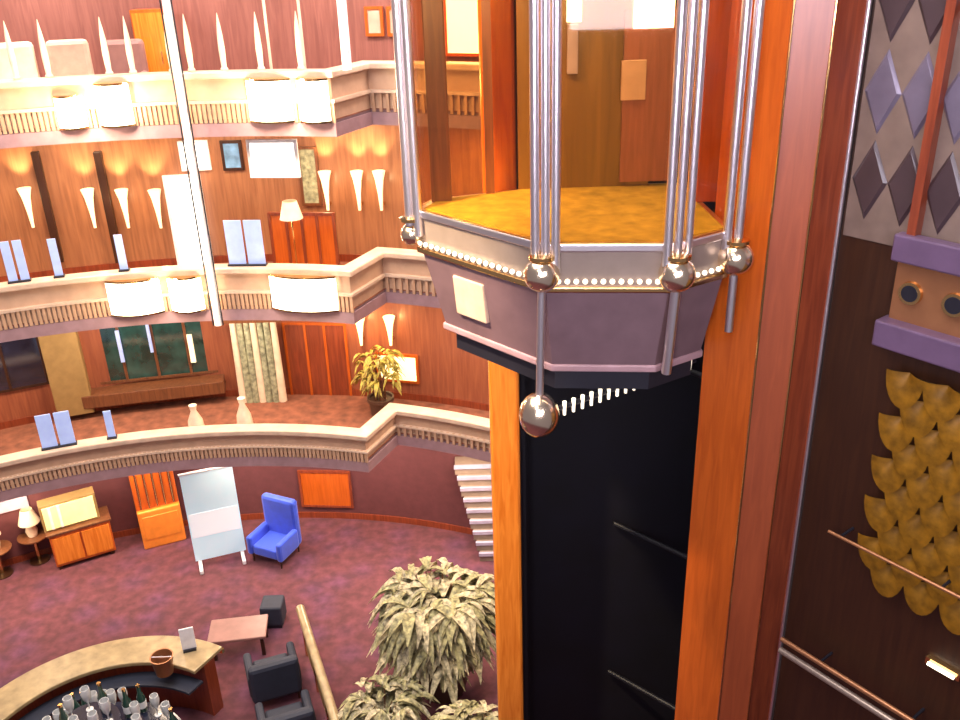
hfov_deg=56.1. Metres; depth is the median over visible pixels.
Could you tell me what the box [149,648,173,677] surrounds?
ice bucket
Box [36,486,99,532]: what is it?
display box
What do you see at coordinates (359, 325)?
wall light
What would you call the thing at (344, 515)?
baseboard
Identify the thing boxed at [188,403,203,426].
floor vase
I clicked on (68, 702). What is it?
wine glass
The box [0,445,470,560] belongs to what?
wall
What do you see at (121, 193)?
wall light
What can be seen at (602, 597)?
shaft
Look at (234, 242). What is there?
placard
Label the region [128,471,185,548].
display cabinet
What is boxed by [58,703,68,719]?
bottle
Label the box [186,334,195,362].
tube light
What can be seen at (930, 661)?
wall lamp
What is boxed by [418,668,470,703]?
pot
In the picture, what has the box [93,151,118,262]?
pilaster
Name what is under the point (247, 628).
coffee table
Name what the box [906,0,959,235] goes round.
batten
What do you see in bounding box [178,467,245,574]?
whiteboard
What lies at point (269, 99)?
lamp
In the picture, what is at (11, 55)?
post
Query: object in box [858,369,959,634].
relief
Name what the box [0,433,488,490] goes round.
deck
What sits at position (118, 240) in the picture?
placard
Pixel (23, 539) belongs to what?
side table
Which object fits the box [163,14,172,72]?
post
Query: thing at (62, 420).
placard
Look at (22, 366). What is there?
shop window
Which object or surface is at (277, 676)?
armchair
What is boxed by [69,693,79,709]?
bottle
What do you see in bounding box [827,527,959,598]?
wall rail
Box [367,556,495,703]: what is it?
potted palm
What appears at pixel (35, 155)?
pilaster
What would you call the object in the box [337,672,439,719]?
potted palm
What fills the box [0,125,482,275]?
wall
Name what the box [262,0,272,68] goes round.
rod
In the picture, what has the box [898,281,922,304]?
socket
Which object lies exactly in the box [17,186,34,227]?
wall light
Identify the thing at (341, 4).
column
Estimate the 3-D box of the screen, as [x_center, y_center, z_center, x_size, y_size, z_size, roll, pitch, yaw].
[-3.144,-2.059,16.122,1.228,1.196,0.060,2,25,7]
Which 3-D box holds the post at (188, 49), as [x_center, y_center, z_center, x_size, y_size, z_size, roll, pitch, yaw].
[-4.377,-4.741,13.462,0.120,0.820,0.114,-2,24,0]
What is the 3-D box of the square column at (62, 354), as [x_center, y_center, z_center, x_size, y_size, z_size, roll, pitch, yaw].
[-7.979,0.198,17.381,0.662,1.821,0.350,-10,26,-17]
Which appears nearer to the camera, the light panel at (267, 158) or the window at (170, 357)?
the light panel at (267, 158)
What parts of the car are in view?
corner post, inset panel, drop rod, string bulb, rim moulding, lit panel, skirt trim, string bulb, lit panel, rim moulding, panel, string bulb, string bulb, string bulb, string bulb, panel, lit panel, drop rod, corner post, drop rod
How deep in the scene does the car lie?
6.49 m
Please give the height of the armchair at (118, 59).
1.100 m
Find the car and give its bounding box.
[391,0,764,437]
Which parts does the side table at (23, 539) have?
stem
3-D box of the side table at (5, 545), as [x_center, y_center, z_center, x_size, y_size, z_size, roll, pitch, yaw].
[-9.662,4.049,18.084,0.600,0.620,0.600,-2,24,0]
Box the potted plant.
[350,345,405,416]
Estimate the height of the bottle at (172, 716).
0.500 m
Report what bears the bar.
on the floor
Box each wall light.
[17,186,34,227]
[80,187,96,227]
[114,188,130,227]
[147,188,162,227]
[318,170,331,210]
[350,170,363,210]
[356,318,364,345]
[372,169,385,210]
[383,314,394,345]
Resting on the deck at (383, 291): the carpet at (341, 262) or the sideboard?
the carpet at (341, 262)
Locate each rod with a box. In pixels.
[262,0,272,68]
[296,0,306,68]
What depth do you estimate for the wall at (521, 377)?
9.43 m
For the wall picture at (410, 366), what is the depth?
17.78 m
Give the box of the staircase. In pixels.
[454,456,493,560]
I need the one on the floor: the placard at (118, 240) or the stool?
the stool
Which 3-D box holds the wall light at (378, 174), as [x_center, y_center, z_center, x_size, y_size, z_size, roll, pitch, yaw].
[-1.798,-3.062,16.258,0.236,0.720,0.280,4,25,14]
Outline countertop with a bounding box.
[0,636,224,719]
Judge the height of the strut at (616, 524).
0.157 m
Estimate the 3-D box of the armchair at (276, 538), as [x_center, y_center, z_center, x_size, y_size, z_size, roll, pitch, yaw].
[-4.184,3.453,18.233,0.850,1.250,0.780,9,27,23]
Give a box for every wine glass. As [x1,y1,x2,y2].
[42,716,51,719]
[52,708,59,719]
[62,695,73,714]
[68,714,78,719]
[79,685,93,711]
[87,710,98,719]
[89,690,97,702]
[99,697,112,719]
[106,688,116,704]
[117,687,127,701]
[129,701,139,714]
[131,713,141,719]
[149,693,161,716]
[160,701,170,719]
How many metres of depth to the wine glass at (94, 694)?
12.81 m
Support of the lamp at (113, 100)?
attached to the parapet at (25, 103)
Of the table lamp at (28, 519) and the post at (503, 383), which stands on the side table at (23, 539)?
the table lamp at (28, 519)
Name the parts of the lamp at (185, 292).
plate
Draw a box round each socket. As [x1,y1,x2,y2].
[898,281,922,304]
[941,293,959,316]
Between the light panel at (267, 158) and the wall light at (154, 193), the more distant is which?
the wall light at (154, 193)
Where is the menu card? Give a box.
[178,626,196,652]
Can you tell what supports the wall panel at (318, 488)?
attached to the wall at (409, 482)
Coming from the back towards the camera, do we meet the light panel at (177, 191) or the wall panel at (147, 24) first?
the light panel at (177, 191)
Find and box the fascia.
[872,231,959,372]
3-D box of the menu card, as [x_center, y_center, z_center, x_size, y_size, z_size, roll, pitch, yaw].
[-4.660,4.453,14.350,0.220,0.440,0.100,-9,25,-16]
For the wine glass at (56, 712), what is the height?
0.380 m
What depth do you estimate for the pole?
13.84 m
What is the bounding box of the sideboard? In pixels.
[46,506,115,569]
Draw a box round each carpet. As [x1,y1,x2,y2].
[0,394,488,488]
[1,108,478,131]
[2,261,431,327]
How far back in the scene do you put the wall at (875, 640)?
7.04 m
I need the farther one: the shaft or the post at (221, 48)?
the post at (221, 48)
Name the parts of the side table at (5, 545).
stem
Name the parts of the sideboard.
door, door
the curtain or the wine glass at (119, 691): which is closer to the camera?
the wine glass at (119, 691)
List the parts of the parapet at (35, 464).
moulding, cap rail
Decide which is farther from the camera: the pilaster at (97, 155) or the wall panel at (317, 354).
the wall panel at (317, 354)
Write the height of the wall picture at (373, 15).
0.474 m
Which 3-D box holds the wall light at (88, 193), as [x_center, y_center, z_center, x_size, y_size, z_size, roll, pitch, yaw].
[-7.083,-2.764,16.402,0.234,0.720,0.280,-8,25,-12]
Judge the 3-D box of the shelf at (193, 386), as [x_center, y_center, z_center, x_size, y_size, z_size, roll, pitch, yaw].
[-6.476,0.611,17.969,2.689,0.264,0.450,-6,25,-10]
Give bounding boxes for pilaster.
[30,151,63,261]
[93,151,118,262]
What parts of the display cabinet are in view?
door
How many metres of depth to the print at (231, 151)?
16.43 m
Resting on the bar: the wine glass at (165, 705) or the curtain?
the wine glass at (165, 705)
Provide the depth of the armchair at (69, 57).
14.39 m
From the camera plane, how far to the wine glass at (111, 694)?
12.85 m
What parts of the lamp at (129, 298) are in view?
plate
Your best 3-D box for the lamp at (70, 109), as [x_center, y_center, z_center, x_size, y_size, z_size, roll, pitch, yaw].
[-6.149,-3.707,13.502,0.420,0.500,0.145,-6,25,-10]
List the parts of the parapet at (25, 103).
cap rail, moulding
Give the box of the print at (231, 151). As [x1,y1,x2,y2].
[223,143,240,167]
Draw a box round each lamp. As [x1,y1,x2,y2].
[18,507,39,537]
[53,94,88,130]
[93,82,135,127]
[105,277,164,317]
[166,275,205,313]
[245,78,294,123]
[268,274,338,313]
[280,199,302,263]
[296,78,331,123]
[925,655,959,681]
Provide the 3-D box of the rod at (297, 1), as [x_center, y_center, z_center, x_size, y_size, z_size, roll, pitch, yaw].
[-2.705,-4.981,13.607,0.041,2.450,0.041,8,26,20]
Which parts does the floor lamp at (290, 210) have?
lamp shade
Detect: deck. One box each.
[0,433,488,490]
[1,109,478,134]
[3,289,436,329]
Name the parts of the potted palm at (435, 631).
stem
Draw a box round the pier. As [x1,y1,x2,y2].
[674,0,873,719]
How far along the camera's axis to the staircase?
17.97 m
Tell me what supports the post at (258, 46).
on the parapet at (25, 103)
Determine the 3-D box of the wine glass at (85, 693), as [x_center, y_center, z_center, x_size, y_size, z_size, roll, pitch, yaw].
[-5.434,4.686,12.444,0.140,0.380,0.140,-2,24,0]
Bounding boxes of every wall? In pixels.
[0,0,478,76]
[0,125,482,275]
[0,303,488,421]
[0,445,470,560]
[514,0,527,719]
[674,204,715,718]
[773,0,959,719]
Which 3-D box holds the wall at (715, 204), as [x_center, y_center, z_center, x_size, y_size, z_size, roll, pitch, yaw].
[2.245,0.656,8.767,0.094,13.800,1.996,6,26,18]
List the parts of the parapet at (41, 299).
cap rail, moulding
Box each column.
[38,332,94,415]
[336,0,351,69]
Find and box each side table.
[0,540,13,579]
[17,528,49,565]
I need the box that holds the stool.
[259,595,286,627]
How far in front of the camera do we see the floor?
17.34 m
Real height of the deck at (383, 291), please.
0.180 m
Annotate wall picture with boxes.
[298,146,322,205]
[364,6,384,35]
[386,6,392,35]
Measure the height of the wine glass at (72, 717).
0.380 m
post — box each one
[3,21,20,79]
[36,19,52,77]
[98,17,112,74]
[123,17,136,73]
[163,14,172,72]
[183,15,195,71]
[216,13,227,70]
[254,12,264,70]
[294,12,304,69]
[477,0,523,719]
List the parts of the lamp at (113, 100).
plate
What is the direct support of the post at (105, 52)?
on the parapet at (25, 103)
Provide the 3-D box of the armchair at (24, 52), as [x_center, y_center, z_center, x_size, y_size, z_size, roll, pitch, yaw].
[-7.288,-4.384,14.198,0.680,1.150,0.680,-11,26,-20]
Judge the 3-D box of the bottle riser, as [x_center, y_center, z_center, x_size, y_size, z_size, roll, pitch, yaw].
[-5.332,5.146,12.373,0.800,0.400,0.800,-2,24,0]
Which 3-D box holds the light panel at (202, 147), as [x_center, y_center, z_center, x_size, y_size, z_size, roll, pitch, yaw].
[-5.203,-3.731,16.414,0.537,0.542,0.060,-3,25,-3]
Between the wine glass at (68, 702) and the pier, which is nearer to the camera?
the pier
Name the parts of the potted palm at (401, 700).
stem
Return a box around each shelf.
[19,671,202,719]
[81,374,225,408]
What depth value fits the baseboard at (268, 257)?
17.05 m
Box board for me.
[0,496,28,513]
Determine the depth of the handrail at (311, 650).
14.36 m
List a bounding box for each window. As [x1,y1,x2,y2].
[0,337,48,392]
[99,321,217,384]
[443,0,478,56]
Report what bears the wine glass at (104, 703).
on the bottle riser
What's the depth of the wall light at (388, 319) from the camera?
17.29 m
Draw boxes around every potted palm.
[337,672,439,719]
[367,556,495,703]
[427,699,497,719]
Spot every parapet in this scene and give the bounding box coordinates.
[0,60,480,148]
[0,247,440,342]
[0,403,490,501]
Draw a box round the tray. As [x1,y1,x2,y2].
[117,706,144,719]
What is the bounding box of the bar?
[115,702,180,719]
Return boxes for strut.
[607,669,674,710]
[613,521,686,559]
[690,369,701,378]
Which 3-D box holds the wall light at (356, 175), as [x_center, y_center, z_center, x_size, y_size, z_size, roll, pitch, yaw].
[-2.208,-3.078,16.357,0.234,0.720,0.280,4,25,12]
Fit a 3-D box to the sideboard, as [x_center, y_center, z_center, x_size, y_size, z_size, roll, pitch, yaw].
[-8.189,3.667,18.512,1.220,0.870,0.560,-14,27,-26]
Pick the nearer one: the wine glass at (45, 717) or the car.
the car
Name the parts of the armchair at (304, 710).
armrest, seat, backrest, armrest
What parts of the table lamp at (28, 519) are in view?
lamp shade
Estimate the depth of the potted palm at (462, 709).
13.00 m
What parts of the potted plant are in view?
stem, pot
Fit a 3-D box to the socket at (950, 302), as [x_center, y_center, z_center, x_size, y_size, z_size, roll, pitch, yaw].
[3.101,-0.358,5.880,0.035,0.168,0.170,-19,30,-33]
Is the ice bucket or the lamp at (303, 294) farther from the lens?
the lamp at (303, 294)
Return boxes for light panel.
[162,174,213,264]
[177,139,211,170]
[245,139,300,177]
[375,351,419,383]
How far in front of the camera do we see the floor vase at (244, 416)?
16.50 m
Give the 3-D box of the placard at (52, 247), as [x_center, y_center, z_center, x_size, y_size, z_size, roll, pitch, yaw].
[-6.849,-1.643,14.510,0.165,0.641,0.120,-8,25,-14]
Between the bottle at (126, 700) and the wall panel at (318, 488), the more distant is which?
the wall panel at (318, 488)
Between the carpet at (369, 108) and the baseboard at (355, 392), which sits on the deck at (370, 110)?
the carpet at (369, 108)
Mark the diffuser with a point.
(409, 366)
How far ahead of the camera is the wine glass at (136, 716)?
12.45 m
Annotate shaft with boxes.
[525,0,715,719]
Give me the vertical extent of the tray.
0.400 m
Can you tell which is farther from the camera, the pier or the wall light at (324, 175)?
the wall light at (324, 175)
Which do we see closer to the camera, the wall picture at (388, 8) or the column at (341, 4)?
the column at (341, 4)
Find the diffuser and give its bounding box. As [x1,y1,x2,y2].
[378,355,416,380]
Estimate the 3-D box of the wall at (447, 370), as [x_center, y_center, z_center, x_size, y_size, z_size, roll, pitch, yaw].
[-4.387,0.649,15.404,19.411,2.667,5.982,-2,24,0]
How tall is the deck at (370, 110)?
0.180 m
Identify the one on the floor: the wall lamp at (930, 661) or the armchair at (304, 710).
the armchair at (304, 710)
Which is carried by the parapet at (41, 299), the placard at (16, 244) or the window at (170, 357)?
the placard at (16, 244)
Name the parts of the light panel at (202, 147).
panel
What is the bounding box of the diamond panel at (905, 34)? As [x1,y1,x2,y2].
[843,0,959,245]
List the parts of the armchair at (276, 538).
armrest, seat, backrest, armrest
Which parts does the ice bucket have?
handle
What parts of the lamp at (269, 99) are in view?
plate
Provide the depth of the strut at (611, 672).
10.93 m
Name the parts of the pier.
edge rod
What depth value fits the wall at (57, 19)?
15.40 m
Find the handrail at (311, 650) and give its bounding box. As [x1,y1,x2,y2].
[296,604,340,719]
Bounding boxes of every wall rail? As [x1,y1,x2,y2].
[778,637,924,719]
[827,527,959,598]
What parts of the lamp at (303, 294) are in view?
plate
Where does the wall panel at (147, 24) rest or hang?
attached to the wall at (57, 19)
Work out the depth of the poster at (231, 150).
16.42 m
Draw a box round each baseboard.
[0,254,361,281]
[0,388,488,429]
[2,512,472,566]
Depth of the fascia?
5.99 m
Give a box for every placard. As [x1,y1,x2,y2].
[0,240,31,283]
[34,410,76,450]
[46,238,64,278]
[103,410,117,439]
[113,234,129,271]
[223,220,267,266]
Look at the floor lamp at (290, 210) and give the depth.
15.17 m
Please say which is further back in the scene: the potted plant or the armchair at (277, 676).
the potted plant
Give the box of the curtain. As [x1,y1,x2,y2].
[223,320,286,402]
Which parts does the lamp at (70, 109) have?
plate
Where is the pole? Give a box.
[159,0,223,325]
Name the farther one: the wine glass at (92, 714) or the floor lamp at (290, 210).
the floor lamp at (290, 210)
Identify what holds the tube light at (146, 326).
attached to the window at (170, 357)
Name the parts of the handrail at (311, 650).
post, panel, post, panel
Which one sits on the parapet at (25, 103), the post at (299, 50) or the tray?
the post at (299, 50)
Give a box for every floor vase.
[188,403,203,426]
[237,396,253,423]
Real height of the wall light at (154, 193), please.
0.720 m
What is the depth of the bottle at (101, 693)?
12.33 m
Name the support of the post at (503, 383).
on the floor
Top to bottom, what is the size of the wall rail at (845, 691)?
0.170 m
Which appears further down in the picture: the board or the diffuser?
the board
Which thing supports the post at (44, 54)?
on the parapet at (25, 103)
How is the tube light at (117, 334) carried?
attached to the window at (170, 357)
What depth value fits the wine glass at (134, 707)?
12.62 m
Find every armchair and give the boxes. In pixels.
[0,41,39,79]
[45,39,94,76]
[106,39,148,73]
[243,641,301,703]
[246,493,301,568]
[255,689,315,719]
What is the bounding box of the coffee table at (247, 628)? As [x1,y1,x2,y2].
[207,614,267,660]
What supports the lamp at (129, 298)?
attached to the parapet at (41, 299)
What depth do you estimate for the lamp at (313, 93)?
13.31 m
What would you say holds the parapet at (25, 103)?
on the deck at (370, 110)
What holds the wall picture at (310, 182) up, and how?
attached to the wall at (139, 166)
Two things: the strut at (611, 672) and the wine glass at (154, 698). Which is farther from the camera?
the wine glass at (154, 698)
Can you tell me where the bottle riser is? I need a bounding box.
[68,701,119,719]
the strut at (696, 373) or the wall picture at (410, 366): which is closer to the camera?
the strut at (696, 373)
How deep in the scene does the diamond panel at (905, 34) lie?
5.85 m
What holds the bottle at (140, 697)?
on the bar
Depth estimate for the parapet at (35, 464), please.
16.14 m
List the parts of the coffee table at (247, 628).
leg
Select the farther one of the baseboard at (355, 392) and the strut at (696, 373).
the baseboard at (355, 392)
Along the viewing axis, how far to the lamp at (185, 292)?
14.84 m
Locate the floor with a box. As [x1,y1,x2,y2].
[0,518,497,719]
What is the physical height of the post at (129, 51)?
0.820 m
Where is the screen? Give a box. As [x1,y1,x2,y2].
[267,212,339,264]
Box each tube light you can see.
[114,330,124,362]
[145,325,153,352]
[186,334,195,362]
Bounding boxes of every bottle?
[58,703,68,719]
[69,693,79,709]
[96,681,107,713]
[121,687,131,717]
[135,683,147,712]
[168,707,177,719]
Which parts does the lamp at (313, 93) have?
plate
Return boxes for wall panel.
[129,8,169,71]
[282,322,351,395]
[297,470,353,507]
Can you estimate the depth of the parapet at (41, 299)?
14.90 m
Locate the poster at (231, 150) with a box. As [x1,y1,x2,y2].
[219,140,244,170]
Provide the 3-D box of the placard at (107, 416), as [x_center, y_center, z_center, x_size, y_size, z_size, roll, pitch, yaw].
[-6.526,1.137,15.848,0.165,0.532,0.120,-8,25,-13]

